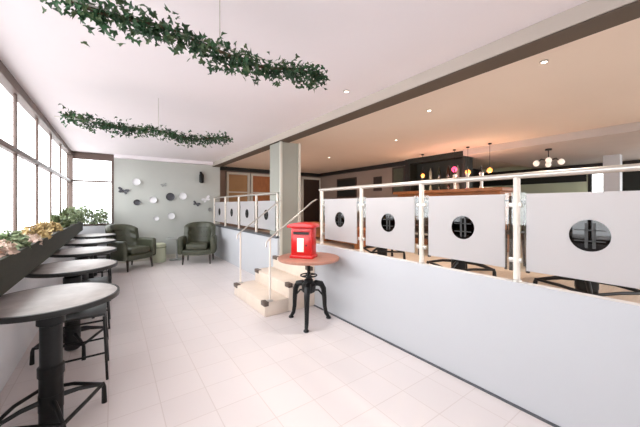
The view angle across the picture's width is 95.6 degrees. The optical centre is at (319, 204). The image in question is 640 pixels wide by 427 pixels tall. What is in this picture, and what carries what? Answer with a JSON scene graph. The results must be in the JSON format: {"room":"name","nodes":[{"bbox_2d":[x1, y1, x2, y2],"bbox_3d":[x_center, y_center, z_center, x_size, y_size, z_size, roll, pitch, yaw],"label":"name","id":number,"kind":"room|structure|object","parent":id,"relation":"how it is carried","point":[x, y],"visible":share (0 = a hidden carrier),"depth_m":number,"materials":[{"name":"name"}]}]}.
{"room":"cafe","nodes":[
{"label":"cafe","id":0,"kind":"room"},
{"bbox_2d":[0,239,74,392],"bbox_3d":[-2.022,0.090,1.568,0.200,2.420,10.900,0,0,-35],"label":"wall","id":1,"kind":"structure","parent":0,"point":[15,339],"depth_m":2.39,"materials":[{"name":"grey paint"}]},
{"bbox_2d":[0,60,72,230],"bbox_3d":[-2.918,-0.309,2.829,0.100,1.619,7.808,0,0,-35],"label":"window","id":2,"kind":"structure","parent":1,"relation":"in","point":[7,80],"depth_m":3.43,"materials":[{"name":"clear glass"}]},
{"bbox_2d":[0,221,82,296],"bbox_3d":[-2.980,0.400,3.158,0.200,0.200,6.200,0,0,-35],"label":"planter","id":3,"kind":"object","parent":1,"relation":"on","point":[13,267],"visible":0.68,"depth_m":2.13,"materials":[{"name":"black wood"}]},
{"bbox_2d":[0,239,19,257],"bbox_3d":[-1.963,0.269,1.731,0.227,0.145,0.231,0,0,28],"label":"bushy plant","id":4,"kind":"object","parent":3,"relation":"on","point":[8,248],"visible":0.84,"depth_m":1.76,"materials":[{"name":"pink plant"}]},
{"bbox_2d":[0,229,31,249],"bbox_3d":[-2.195,0.255,2.052,0.230,0.165,0.233,0,0,-35],"label":"bushy plant","id":5,"kind":"object","parent":3,"relation":"on","point":[15,236],"visible":0.72,"depth_m":2.05,"materials":[{"name":"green plant"}]},
{"bbox_2d":[22,233,42,244],"bbox_3d":[-2.402,0.282,2.337,0.252,0.136,0.250,0,0,-35],"label":"bushy plant","id":6,"kind":"object","parent":3,"relation":"on","point":[35,237],"visible":0.22,"depth_m":2.37,"materials":[{"name":"pink plant"}]},
{"bbox_2d":[20,224,52,239],"bbox_3d":[-2.638,0.258,2.676,0.256,0.166,0.245,0,0,-35],"label":"bushy plant","id":7,"kind":"object","parent":3,"relation":"on","point":[39,230],"visible":0.49,"depth_m":2.66,"materials":[{"name":"plant"}]},
{"bbox_2d":[34,219,51,229],"bbox_3d":[-2.860,0.243,2.995,0.157,0.190,0.156,0,0,-35],"label":"spiky plant","id":8,"kind":"object","parent":3,"relation":"on","point":[44,225],"visible":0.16,"depth_m":2.99,"materials":[{"name":"plant"}]},
{"bbox_2d":[43,221,63,233],"bbox_3d":[-3.094,0.260,3.330,0.256,0.158,0.251,0,0,-35],"label":"bushy plant","id":9,"kind":"object","parent":3,"relation":"on","point":[56,227],"visible":0.43,"depth_m":3.33,"materials":[{"name":"plant"}]},
{"bbox_2d":[50,212,61,223],"bbox_3d":[-3.326,0.212,3.642,0.140,0.251,0.128,0,0,17],"label":"spiky plant","id":10,"kind":"object","parent":3,"relation":"on","point":[56,217],"visible":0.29,"depth_m":3.63,"materials":[{"name":"green plant"}]},
{"bbox_2d":[50,216,71,227],"bbox_3d":[-3.553,0.236,3.974,0.251,0.203,0.258,0,0,-35],"label":"bushy plant","id":11,"kind":"object","parent":3,"relation":"on","point":[65,222],"visible":0.44,"depth_m":3.96,"materials":[{"name":"green plant"}]},
{"bbox_2d":[58,207,70,217],"bbox_3d":[-3.787,0.176,4.297,0.167,0.324,0.160,0,0,-35],"label":"spiky plant","id":12,"kind":"object","parent":3,"relation":"on","point":[64,212],"visible":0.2,"depth_m":4.28,"materials":[{"name":"green plant"}]},
{"bbox_2d":[59,210,77,225],"bbox_3d":[-4.028,0.206,4.630,0.294,0.264,0.273,0,0,-35],"label":"bushy plant","id":13,"kind":"object","parent":3,"relation":"in","point":[74,219],"visible":0.32,"depth_m":4.64,"materials":[{"name":"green plant"}]},
{"bbox_2d":[67,206,75,214],"bbox_3d":[-4.253,0.169,4.948,0.186,0.337,0.177,0,0,-35],"label":"spiky plant","id":14,"kind":"object","parent":3,"relation":"on","point":[70,208],"visible":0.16,"depth_m":4.94,"materials":[{"name":"green plant"}]},
{"bbox_2d":[72,208,82,221],"bbox_3d":[-4.489,0.192,5.278,0.289,0.292,0.301,0,0,-35],"label":"bushy plant","id":15,"kind":"object","parent":3,"relation":"in","point":[80,214],"visible":0.3,"depth_m":5.31,"materials":[{"name":"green plant"}]},
{"bbox_2d":[72,206,83,220],"bbox_3d":[-4.687,0.181,5.558,0.262,0.313,0.279,0,0,-35],"label":"bushy plant","id":16,"kind":"object","parent":3,"relation":"on","point":[78,209],"visible":0.16,"depth_m":5.58,"materials":[{"name":"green plant"}]},
{"bbox_2d":[114,158,219,253],"bbox_3d":[-3.660,0.090,7.152,2.320,2.419,0.100,0,0,-35],"label":"wall","id":17,"kind":"structure","parent":0,"point":[179,178],"depth_m":6.99,"materials":[{"name":"grey paint"}]},
{"bbox_2d":[118,187,128,193],"bbox_3d":[-4.413,-0.327,6.521,0.216,0.163,0.026,0,0,-35],"label":"butterfly","id":18,"kind":"object","parent":17,"relation":"attached to","point":[119,188],"visible":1,"depth_m":6.52,"materials":[{"name":"grey ceramic"}]},
{"bbox_2d":[132,178,139,184],"bbox_3d":[-4.217,-0.530,6.659,0.160,0.160,0.026,0,0,-35],"label":"wall plate","id":19,"kind":"object","parent":17,"relation":"attached to","point":[135,181],"visible":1,"depth_m":6.66,"materials":[{"name":"white ceramic"}]},
{"bbox_2d":[133,199,139,204],"bbox_3d":[-4.209,-0.060,6.665,0.136,0.136,0.026,0,0,-35],"label":"wall plate","id":20,"kind":"object","parent":17,"relation":"attached to","point":[136,202],"visible":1,"depth_m":6.67,"materials":[{"name":"grey ceramic"}]},
{"bbox_2d":[149,197,156,202],"bbox_3d":[-3.948,-0.120,6.850,0.160,0.160,0.026,0,0,-35],"label":"wall plate","id":21,"kind":"object","parent":17,"relation":"attached to","point":[151,199],"visible":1,"depth_m":6.85,"materials":[{"name":"white ceramic"}]},
{"bbox_2d":[114,154,212,165],"bbox_3d":[-3.674,-1.079,6.982,2.100,0.079,0.158,0,0,-35],"label":"cove","id":22,"kind":"object","parent":17,"relation":"attached to","point":[119,156],"visible":1,"depth_m":6.85,"materials":[{"name":"white paint"}]},
{"bbox_2d":[118,253,211,262],"bbox_3d":[-3.711,1.250,7.035,2.100,0.100,0.028,0,0,-35],"label":"baseboard","id":23,"kind":"structure","parent":17,"relation":"attached to","point":[168,256],"depth_m":7.03,"materials":[{"name":"beige"}]},
{"bbox_2d":[166,193,174,200],"bbox_3d":[-3.647,-0.200,7.065,0.192,0.192,0.026,0,0,-35],"label":"wall plate","id":24,"kind":"object","parent":17,"relation":"attached to","point":[170,196],"visible":1,"depth_m":7.07,"materials":[{"name":"grey ceramic"}]},
{"bbox_2d":[168,213,174,218],"bbox_3d":[-3.630,0.270,7.076,0.160,0.160,0.026,0,0,-35],"label":"wall plate","id":25,"kind":"object","parent":17,"relation":"attached to","point":[170,215],"visible":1,"depth_m":7.08,"materials":[{"name":"white ceramic"}]},
{"bbox_2d":[179,193,186,199],"bbox_3d":[-3.418,-0.220,7.227,0.176,0.176,0.026,0,0,-35],"label":"wall plate","id":26,"kind":"object","parent":17,"relation":"attached to","point":[182,196],"visible":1,"depth_m":7.23,"materials":[{"name":"white ceramic"}]},
{"bbox_2d":[199,172,203,182],"bbox_3d":[-3.038,-0.710,7.434,0.110,0.300,0.135,0,0,-35],"label":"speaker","id":27,"kind":"object","parent":17,"relation":"attached to","point":[201,176],"visible":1,"depth_m":7.38,"materials":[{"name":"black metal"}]},
{"bbox_2d":[220,170,319,229],"bbox_3d":[-1.579,0.090,9.490,3.980,2.419,0.100,0,0,-35],"label":"wall","id":28,"kind":"structure","parent":0,"point":[222,172],"depth_m":8.55,"materials":[{"name":"paint"}]},
{"bbox_2d":[226,172,249,201],"bbox_3d":[-2.470,-0.500,8.757,0.720,0.960,0.060,0,0,-35],"label":"interior window","id":29,"kind":"structure","parent":28,"relation":"in","point":[237,183],"depth_m":8.76,"materials":[{"name":"beige"}]},
{"bbox_2d":[250,173,269,200],"bbox_3d":[-1.826,-0.500,9.215,0.800,0.960,0.060,0,0,-35],"label":"interior window","id":30,"kind":"structure","parent":28,"relation":"in","point":[259,183],"depth_m":9.18,"materials":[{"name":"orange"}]},
{"bbox_2d":[220,166,318,176],"bbox_3d":[-1.514,-1.069,9.407,3.770,0.098,0.110,0,0,-35],"label":"crown molding","id":31,"kind":"structure","parent":28,"relation":"attached to","point":[222,167],"depth_m":8.94,"materials":[{"name":"black wood"}]},
{"bbox_2d":[301,177,320,221],"bbox_3d":[-0.293,-0.090,10.287,0.840,1.780,0.089,0,0,-35],"label":"door","id":32,"kind":"structure","parent":28,"relation":"in","point":[310,186],"depth_m":10.27,"materials":[{"name":"brown wood"}]},
{"bbox_2d":[0,254,552,426],"bbox_3d":[-0.898,1.350,2.368,3.000,0.100,11.100,0,0,-35],"label":"floor","id":33,"kind":"structure","parent":0,"point":[185,350],"depth_m":2.22,"materials":[{"name":"beige tile"}]},
{"bbox_2d":[0,282,119,426],"bbox_3d":[-1.577,0.919,1.701,0.664,0.762,0.664,0,0,-8],"label":"bistro table","id":34,"kind":"object","parent":33,"relation":"on","point":[48,306],"visible":1,"depth_m":1.66,"materials":[{"name":"metal"}]},
{"bbox_2d":[24,259,117,365],"bbox_3d":[-2.203,0.919,2.581,0.664,0.762,0.664,0,0,-11],"label":"bistro table","id":35,"kind":"object","parent":33,"relation":"on","point":[72,271],"visible":0.74,"depth_m":2.53,"materials":[{"name":"wood"}]},
{"bbox_2d":[50,246,116,318],"bbox_3d":[-2.828,0.919,3.462,0.664,0.762,0.664,0,0,-14],"label":"bistro table","id":36,"kind":"object","parent":33,"relation":"on","point":[80,253],"visible":0.43,"depth_m":3.38,"materials":[{"name":"stone"}]},
{"bbox_2d":[63,303,108,379],"bbox_3d":[-1.808,1.053,2.199,0.338,0.496,0.338,0,0,-35],"label":"backless stool","id":37,"kind":"object","parent":33,"relation":"on","point":[100,310],"visible":0.56,"depth_m":2.16,"materials":[{"name":"black metal"}]},
{"bbox_2d":[64,239,115,277],"bbox_3d":[-3.454,0.919,4.342,0.664,0.762,0.664,0,0,-17],"label":"bistro table","id":38,"kind":"object","parent":33,"relation":"on","point":[84,242],"visible":0.41,"depth_m":4.27,"materials":[{"name":"wood"}]},
{"bbox_2d":[75,225,106,259],"bbox_3d":[-4.795,0.865,6.125,0.600,0.870,0.200,0,0,-35],"label":"planter","id":39,"kind":"object","parent":33,"relation":"on","point":[87,229],"visible":0.1,"depth_m":6.07,"materials":[{"name":"white paint"}]},
{"bbox_2d":[79,205,93,225],"bbox_3d":[-4.905,0.219,6.030,0.342,0.440,0.337,0,0,-35],"label":"bushy plant","id":40,"kind":"object","parent":39,"relation":"on","point":[87,213],"visible":0.53,"depth_m":6.02,"materials":[{"name":"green plant"}]},
{"bbox_2d":[92,208,109,224],"bbox_3d":[-4.681,0.246,6.199,0.313,0.384,0.327,0,0,-35],"label":"bushy plant","id":41,"kind":"object","parent":39,"relation":"on","point":[101,219],"visible":1,"depth_m":6.15,"materials":[{"name":"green plant"}]},
{"bbox_2d":[72,233,115,276],"bbox_3d":[-4.079,0.919,5.222,0.664,0.762,0.664,0,0,-20],"label":"bistro table","id":42,"kind":"object","parent":33,"relation":"on","point":[95,235],"visible":0.44,"depth_m":5.12,"materials":[{"name":"stone"}]},
{"bbox_2d":[81,276,110,328],"bbox_3d":[-2.434,1.053,3.079,0.338,0.496,0.338,0,0,-35],"label":"backless stool","id":43,"kind":"object","parent":33,"relation":"on","point":[98,279],"visible":0.36,"depth_m":3.09,"materials":[{"name":"black metal"}]},
{"bbox_2d":[94,253,111,282],"bbox_3d":[-3.685,1.053,4.840,0.338,0.496,0.338,0,0,-35],"label":"backless stool","id":44,"kind":"object","parent":33,"relation":"on","point":[107,253],"visible":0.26,"depth_m":4.78,"materials":[{"name":"black metal"}]},
{"bbox_2d":[105,224,155,271],"bbox_3d":[-3.965,0.851,5.970,0.749,0.902,0.780,0,0,17],"label":"armchair","id":45,"kind":"object","parent":33,"relation":"on","point":[131,247],"visible":0.84,"depth_m":5.99,"materials":[{"name":"green leather"}]},
{"bbox_2d":[127,245,149,254],"bbox_3d":[-3.855,0.915,5.937,0.520,0.130,0.440,0,0,17],"label":"seat cushion","id":46,"kind":"object","parent":45,"relation":"on","point":[131,249],"depth_m":5.86,"materials":[{"name":"green leather"}]},
{"bbox_2d":[152,243,165,262],"bbox_3d":[-3.671,1.085,6.616,0.300,0.430,0.300,0,0,-35],"label":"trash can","id":47,"kind":"object","parent":33,"relation":"on","point":[160,256],"visible":0.7,"depth_m":6.51,"materials":[{"name":"green paint"}]},
{"bbox_2d":[167,237,181,260],"bbox_3d":[-3.408,1.038,6.902,0.430,0.525,0.430,0,0,-35],"label":"side table","id":48,"kind":"object","parent":33,"relation":"on","point":[169,238],"visible":0.69,"depth_m":6.88,"materials":[{"name":"grey metal"}]},
{"bbox_2d":[177,222,216,264],"bbox_3d":[-2.780,0.851,6.674,0.780,0.902,0.749,0,0,-13],"label":"armchair","id":49,"kind":"object","parent":33,"relation":"on","point":[199,238],"visible":1,"depth_m":6.65,"materials":[{"name":"green leather"}]},
{"bbox_2d":[186,241,209,249],"bbox_3d":[-2.753,0.915,6.563,0.440,0.130,0.520,0,0,-13],"label":"seat cushion","id":50,"kind":"object","parent":49,"relation":"on","point":[191,245],"depth_m":6.35,"materials":[{"name":"green leather"}]},
{"bbox_2d":[234,255,314,316],"bbox_3d":[-0.586,1.047,4.031,0.886,0.506,1.062,0,0,-35],"label":"stairs","id":51,"kind":"structure","parent":33,"relation":"on","point":[255,293],"depth_m":3.76,"materials":[{"name":"beige stone"}]},
{"bbox_2d":[236,200,280,283],"bbox_3d":[-0.912,0.527,4.394,0.724,1.212,0.080,0,0,-35],"label":"stair handrail","id":52,"kind":"object","parent":51,"relation":"on","point":[240,282],"visible":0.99,"depth_m":4.22,"materials":[{"name":"beige metal"}]},
{"bbox_2d":[265,199,315,301],"bbox_3d":[-0.344,0.527,3.595,0.724,1.212,0.080,0,0,-35],"label":"stair handrail","id":53,"kind":"object","parent":51,"relation":"on","point":[303,209],"visible":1,"depth_m":3.41,"materials":[{"name":"beige metal"}]},
{"bbox_2d":[278,252,338,332],"bbox_3d":[-0.125,0.937,3.223,0.680,0.726,0.680,0,0,-35],"label":"table","id":54,"kind":"object","parent":33,"relation":"on","point":[308,285],"visible":0.97,"depth_m":3.17,"materials":[{"name":"brown wood"}]},
{"bbox_2d":[287,222,318,258],"bbox_3d":[-0.181,0.382,3.176,0.302,0.385,0.229,0,0,17],"label":"postbox","id":55,"kind":"object","parent":54,"relation":"on","point":[303,234],"visible":1,"depth_m":3.10,"materials":[{"name":"red metal"}]},
{"bbox_2d":[287,222,318,227],"bbox_3d":[-0.181,0.216,3.176,0.302,0.055,0.229,0,0,17],"label":"hood","id":56,"kind":"object","parent":55,"relation":"attached to","point":[300,224],"depth_m":3.08,"materials":[{"name":"red metal"}]},
{"bbox_2d":[0,0,639,173],"bbox_3d":[1.940,-1.170,4.814,10.460,0.100,11.800,0,0,-35],"label":"ceiling","id":57,"kind":"structure","parent":0,"point":[366,47],"depth_m":2.59,"materials":[{"name":"white paint"}]},
{"bbox_2d":[54,98,232,147],"bbox_3d":[-1.706,-0.870,3.031,1.591,0.498,0.245,0,0,-35],"label":"ivy garland","id":58,"kind":"object","parent":57,"relation":"hanging from","point":[71,116],"visible":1,"depth_m":2.92,"materials":[{"name":"green plant"}]},
{"bbox_2d":[40,0,329,92],"bbox_3d":[-0.516,-0.884,1.478,1.390,0.470,0.272,0,0,-35],"label":"ivy garland","id":59,"kind":"object","parent":57,"relation":"hanging from","point":[99,15],"visible":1,"depth_m":1.39,"materials":[{"name":"green plant"}]},
{"bbox_2d":[212,0,636,165],"bbox_3d":[0.361,-1.069,3.324,0.200,0.099,11.000,0,0,-35],"label":"beam","id":60,"kind":"structure","parent":57,"relation":"attached to","point":[590,9],"depth_m":2.09,"materials":[{"name":"beige paint"}]},
{"bbox_2d":[212,0,639,166],"bbox_3d":[0.361,-1.016,3.324,0.190,0.007,11.000,0,0,-35],"label":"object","id":61,"kind":"structure","parent":60,"relation":"attached to","point":[631,11],"depth_m":2.06,"materials":[{"name":"brown paint"}]},
{"bbox_2d":[451,149,456,171],"bbox_3d":[2.711,-0.892,5.852,0.110,0.455,0.110,0,0,-35],"label":"pendant","id":62,"kind":"object","parent":57,"relation":"hanging from","point":[454,150],"visible":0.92,"depth_m":5.84,"materials":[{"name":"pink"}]},
{"bbox_2d":[539,59,548,63],"bbox_3d":[1.744,-1.115,2.258,0.060,0.009,0.060,0,0,-35],"label":"recessed light","id":63,"kind":"object","parent":57,"relation":"in","point":[545,60],"visible":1,"depth_m":2.25,"materials":[{"name":"silver metal"}]},
{"bbox_2d":[320,165,404,226],"bbox_3d":[1.175,-0.160,8.963,0.100,1.919,3.950,0,0,-35],"label":"wall","id":64,"kind":"structure","parent":0,"point":[363,177],"depth_m":8.70,"materials":[{"name":"paint"}]},
{"bbox_2d":[337,177,356,197],"bbox_3d":[0.845,-0.550,9.311,0.033,0.620,0.950,0,0,-35],"label":"framed picture","id":65,"kind":"object","parent":64,"relation":"attached to","point":[345,182],"visible":0.81,"depth_m":9.28,"materials":[{"name":"brown wood"}]},
{"bbox_2d":[338,179,354,195],"bbox_3d":[0.833,-0.550,9.302,0.003,0.520,0.850,0,0,-35],"label":"print","id":66,"kind":"object","parent":65,"relation":"attached to","point":[341,182],"depth_m":9.28},
{"bbox_2d":[319,161,404,176],"bbox_3d":[1.117,-1.069,8.854,0.120,0.098,3.840,0,0,-35],"label":"crown molding","id":67,"kind":"structure","parent":64,"relation":"attached to","point":[400,163],"depth_m":8.46,"materials":[{"name":"brown wood"}]},
{"bbox_2d":[373,176,381,190],"bbox_3d":[1.627,-0.600,8.210,0.033,0.400,0.300,0,0,-35],"label":"framed picture","id":68,"kind":"object","parent":64,"relation":"attached to","point":[376,180],"visible":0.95,"depth_m":8.19,"materials":[{"name":"brown wood"}]},
{"bbox_2d":[374,178,379,188],"bbox_3d":[1.615,-0.600,8.202,0.003,0.300,0.200,0,0,-35],"label":"print","id":69,"kind":"object","parent":68,"relation":"attached to","point":[376,180],"depth_m":8.20,"materials":[{"name":"black paper"}]},
{"bbox_2d":[392,166,404,193],"bbox_3d":[2.062,-0.650,7.599,0.033,0.700,0.420,0,0,-35],"label":"framed picture","id":70,"kind":"object","parent":64,"relation":"attached to","point":[398,173],"visible":0.66,"depth_m":7.58,"materials":[{"name":"brown wood"}]},
{"bbox_2d":[393,168,402,191],"bbox_3d":[2.049,-0.650,7.590,0.003,0.600,0.320,0,0,-35],"label":"print","id":71,"kind":"object","parent":70,"relation":"attached to","point":[397,172],"depth_m":7.60,"materials":[{"name":"paper"}]},
{"bbox_2d":[214,226,639,426],"bbox_3d":[0.364,0.900,3.264,0.145,0.800,10.900,0,0,-35],"label":"wall","id":72,"kind":"structure","parent":0,"point":[568,358],"depth_m":1.95,"materials":[{"name":"white paint"}]},
{"bbox_2d":[215,224,278,238],"bbox_3d":[-1.708,0.517,6.184,0.180,0.035,3.720,0,0,-35],"label":"wall cap","id":73,"kind":"object","parent":72,"relation":"on","point":[261,233],"visible":0.64,"depth_m":5.68,"materials":[{"name":"grey"}]},
{"bbox_2d":[213,192,278,235],"bbox_3d":[-1.717,0.145,6.141,0.078,0.709,3.714,0,0,-35],"label":"balustrade railing","id":74,"kind":"object","parent":73,"relation":"on","point":[271,193],"visible":0.76,"depth_m":5.35,"materials":[{"name":"silver metal"}]},
{"bbox_2d":[214,202,224,222],"bbox_3d":[-2.502,0.175,7.227,0.024,0.510,0.870,0,0,-35],"label":"screen","id":75,"kind":"object","parent":74,"relation":"attached to","point":[219,206],"visible":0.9,"depth_m":7.22,"materials":[{"name":"grey"}]},
{"bbox_2d":[225,202,237,224],"bbox_3d":[-1.972,0.175,6.481,0.024,0.510,0.860,0,0,-35],"label":"screen","id":76,"kind":"object","parent":74,"relation":"attached to","point":[231,207],"visible":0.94,"depth_m":6.43,"materials":[{"name":"grey"}]},
{"bbox_2d":[239,201,254,226],"bbox_3d":[-1.442,0.175,5.735,0.024,0.510,0.870,0,0,-35],"label":"screen","id":77,"kind":"object","parent":74,"relation":"attached to","point":[247,208],"visible":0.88,"depth_m":5.70,"materials":[{"name":"grey"}]},
{"bbox_2d":[256,201,275,230],"bbox_3d":[-0.929,0.175,5.014,0.024,0.510,0.820,0,0,-35],"label":"screen","id":78,"kind":"object","parent":74,"relation":"attached to","point":[267,221],"visible":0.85,"depth_m":4.97,"materials":[{"name":"grey"}]},
{"bbox_2d":[314,305,559,426],"bbox_3d":[1.690,1.294,1.261,0.015,0.012,6.098,0,0,-35],"label":"baseboard","id":79,"kind":"structure","parent":72,"relation":"attached to","point":[376,336],"depth_m":2.15,"materials":[{"name":"grey"}]},
{"bbox_2d":[319,163,639,282],"bbox_3d":[1.575,0.145,1.510,0.078,0.709,5.437,0,0,-35],"label":"balustrade railing","id":80,"kind":"object","parent":72,"relation":"on","point":[514,212],"visible":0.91,"depth_m":1.95,"materials":[{"name":"silver metal"}]},
{"bbox_2d":[322,198,359,243],"bbox_3d":[0.232,0.175,3.379,0.024,0.510,0.710,0,0,-35],"label":"screen","id":81,"kind":"object","parent":80,"relation":"attached to","point":[340,214],"visible":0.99,"depth_m":3.35,"materials":[{"name":"grey"}]},
{"bbox_2d":[362,197,418,252],"bbox_3d":[0.655,0.175,2.784,0.024,0.510,0.730,0,0,-35],"label":"screen","id":82,"kind":"object","parent":80,"relation":"attached to","point":[390,221],"visible":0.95,"depth_m":2.75,"materials":[{"name":"grey plastic"}]},
{"bbox_2d":[422,194,512,266],"bbox_3d":[1.078,0.175,2.189,0.024,0.510,0.710,0,0,-35],"label":"railing panel","id":83,"kind":"object","parent":80,"relation":"attached to","point":[469,228],"visible":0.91,"depth_m":2.15,"materials":[{"name":"grey plastic"}]},
{"bbox_2d":[519,191,639,288],"bbox_3d":[1.492,0.175,1.606,0.024,0.510,0.730,0,0,-35],"label":"railing panel","id":84,"kind":"object","parent":80,"relation":"attached to","point":[588,236],"visible":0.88,"depth_m":1.61,"materials":[{"name":"grey plastic"}]},
{"bbox_2d":[405,160,480,190],"bbox_3d":[3.612,-0.160,8.210,3.600,1.919,0.100,0,0,-35],"label":"wall","id":85,"kind":"structure","parent":0,"point":[476,172],"depth_m":7.20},
{"bbox_2d":[258,230,639,302],"bbox_3d":[3.179,0.850,5.694,7.420,0.100,11.800,0,0,-35],"label":"floor","id":86,"kind":"structure","parent":0,"point":[501,272],"depth_m":3.49,"materials":[{"name":"brown wood"}]},
{"bbox_2d":[270,142,297,254],"bbox_3d":[-0.595,-0.110,4.889,0.365,1.819,0.380,0,0,-35],"label":"column","id":87,"kind":"structure","parent":86,"relation":"on","point":[289,150],"depth_m":4.74,"materials":[{"name":"grey paint"}]},
{"bbox_2d":[279,141,300,254],"bbox_3d":[-0.483,-0.109,4.720,0.380,1.818,0.024,0,0,-35],"label":"trim column","id":88,"kind":"structure","parent":87,"relation":"attached to","point":[280,142],"depth_m":4.62,"materials":[{"name":"beige paint"}]},
{"bbox_2d":[314,222,365,248],"bbox_3d":[0.265,0.620,6.445,0.440,0.360,2.600,0,0,-27],"label":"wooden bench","id":89,"kind":"object","parent":86,"relation":"on","point":[356,246],"visible":0.32,"depth_m":5.43,"materials":[{"name":"brown wood"}]},
{"bbox_2d":[357,201,405,259],"bbox_3d":[0.916,0.373,4.270,0.863,0.854,0.863,0,0,-6],"label":"bistro table","id":90,"kind":"object","parent":86,"relation":"on","point":[380,251],"visible":0.14,"depth_m":4.07,"materials":[{"name":"metal"}]},
{"bbox_2d":[415,207,427,228],"bbox_3d":[1.752,0.364,4.922,0.466,0.873,0.400,0,0,-30],"label":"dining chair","id":91,"kind":"object","parent":86,"relation":"on","point":[416,225],"visible":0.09,"depth_m":5.04,"materials":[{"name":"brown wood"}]},
{"bbox_2d":[408,151,473,190],"bbox_3d":[2.719,-0.159,6.618,0.380,1.918,1.440,0,0,-35],"label":"gantry","id":92,"kind":"object","parent":86,"relation":"on","point":[416,165],"visible":0.3,"depth_m":6.63,"materials":[{"name":"brown wood"}]},
{"bbox_2d":[437,166,440,178],"bbox_3d":[2.706,-0.735,6.585,0.072,0.290,0.070,0,0,-35],"label":"bottle","id":93,"kind":"object","parent":92,"relation":"on","point":[439,170],"visible":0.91,"depth_m":6.56,"materials":[{"name":"green glass"}]},
{"bbox_2d":[447,165,449,177],"bbox_3d":[2.833,-0.735,6.405,0.072,0.290,0.070,0,0,-35],"label":"bottle","id":94,"kind":"object","parent":92,"relation":"on","point":[448,169],"visible":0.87,"depth_m":6.38,"materials":[{"name":"orange glass"}]},
{"bbox_2d":[456,164,459,176],"bbox_3d":[2.961,-0.735,6.226,0.072,0.290,0.070,0,0,-35],"label":"bottle","id":95,"kind":"object","parent":92,"relation":"on","point":[458,169],"visible":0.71,"depth_m":6.20,"materials":[{"name":"clear glass"}]},
{"bbox_2d":[393,187,512,251],"bbox_3d":[2.479,0.255,5.687,0.630,1.090,2.220,0,0,-35],"label":"bar counter","id":96,"kind":"object","parent":86,"relation":"on","point":[507,191],"depth_m":5.35,"materials":[{"name":"brown wood"}]},
{"bbox_2d":[393,187,512,194],"bbox_3d":[2.499,-0.260,5.702,0.580,0.060,2.220,0,0,-35],"label":"countertop","id":97,"kind":"structure","parent":96,"relation":"on","point":[490,188],"depth_m":5.20,"materials":[{"name":"brown wood"}]},
{"bbox_2d":[453,169,456,188],"bbox_3d":[2.574,-0.491,5.571,0.150,0.402,0.098,0,0,-35],"label":"tap","id":98,"kind":"object","parent":96,"relation":"on","point":[454,174],"visible":0.57,"depth_m":5.56,"materials":[{"name":"silver metal"}]},
{"bbox_2d":[465,168,469,188],"bbox_3d":[2.719,-0.491,5.367,0.150,0.402,0.098,0,0,-35],"label":"tap","id":99,"kind":"object","parent":96,"relation":"on","point":[467,173],"visible":0.59,"depth_m":5.36,"materials":[{"name":"silver metal"}]},
{"bbox_2d":[479,166,483,187],"bbox_3d":[2.864,-0.491,5.163,0.150,0.402,0.098,0,0,-35],"label":"tap","id":100,"kind":"object","parent":96,"relation":"on","point":[481,173],"visible":0.61,"depth_m":5.16,"materials":[{"name":"silver metal"}]},
{"bbox_2d":[417,200,505,276],"bbox_3d":[1.510,0.373,3.158,0.863,0.854,0.863,0,0,-6],"label":"bistro table","id":101,"kind":"object","parent":86,"relation":"on","point":[455,264],"visible":0.25,"depth_m":3.08,"materials":[{"name":"metal"}]},
{"bbox_2d":[505,200,525,268],"bbox_3d":[2.437,0.364,3.872,0.466,0.873,0.400,0,0,-25],"label":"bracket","id":102,"kind":"object","parent":86,"relation":"on","point":[522,232],"visible":0.42,"depth_m":3.77,"materials":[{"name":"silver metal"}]},
{"bbox_2d":[522,199,639,295],"bbox_3d":[2.179,0.373,2.371,0.863,0.854,0.863,0,0,-6],"label":"bistro table","id":103,"kind":"object","parent":86,"relation":"on","point":[589,287],"visible":0.11,"depth_m":2.30,"materials":[{"name":"metal"}]},
{"bbox_2d":[603,154,621,191],"bbox_3d":[5.902,-0.100,5.851,0.240,1.800,0.240,0,0,-35],"label":"column","id":104,"kind":"structure","parent":86,"relation":"on","point":[611,181],"depth_m":5.78,"materials":[{"name":"white paint"}]},
{"bbox_2d":[482,166,587,231],"bbox_3d":[7.335,-0.160,6.164,0.100,1.919,7.550,0,0,-35],"label":"wall","id":105,"kind":"structure","parent":0,"point":[567,187],"depth_m":7.96,"materials":[{"name":"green paint"}]},
{"bbox_2d":[483,174,586,186],"bbox_3d":[5.831,-0.679,8.168,0.029,0.199,2.520,0,0,-35],"label":"panel","id":106,"kind":"object","parent":105,"relation":"attached to","point":[570,178],"visible":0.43,"depth_m":7.88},
{"bbox_2d":[483,160,639,175],"bbox_3d":[7.273,-0.889,6.113,0.059,0.219,7.540,0,0,-35],"label":"wall","id":107,"kind":"structure","parent":105,"relation":"attached to","point":[630,161],"depth_m":7.56,"materials":[{"name":"grey paint"}]},
{"bbox_2d":[588,171,639,191],"bbox_3d":[8.058,-0.225,5.113,0.080,1.150,5.000,0,0,-35],"label":"window","id":108,"kind":"structure","parent":105,"relation":"in","point":[630,180],"depth_m":6.57,"materials":[{"name":"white glass"}]},
{"bbox_2d":[463,122,639,168],"bbox_3d":[6.186,-1.060,4.458,3.750,0.119,6.100,0,0,-35],"label":"ceiling","id":109,"kind":"structure","parent":0,"point":[590,146],"depth_m":5.22,"materials":[{"name":"beige paint"}]},
{"bbox_2d":[533,148,564,166],"bbox_3d":[4.064,-0.845,5.157,0.478,0.309,0.486,0,0,-35],"label":"globe chandelier","id":110,"kind":"object","parent":109,"relation":"hanging from","point":[548,160],"visible":1,"depth_m":5.13,"materials":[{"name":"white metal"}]},
{"bbox_3d":[-4.948,0.875,6.237,0.840,0.850,0.100,0,0,-35],"label":"wall","id":111,"kind":"structure","parent":0,"visible":0},
{"bbox_2d":[73,151,113,224],"bbox_3d":[-4.892,-0.334,6.246,0.740,1.568,0.070,0,0,-35],"label":"window","id":112,"kind":"structure","parent":111,"relation":"in","point":[76,155],"depth_m":6.33,"materials":[{"name":"clear glass"}]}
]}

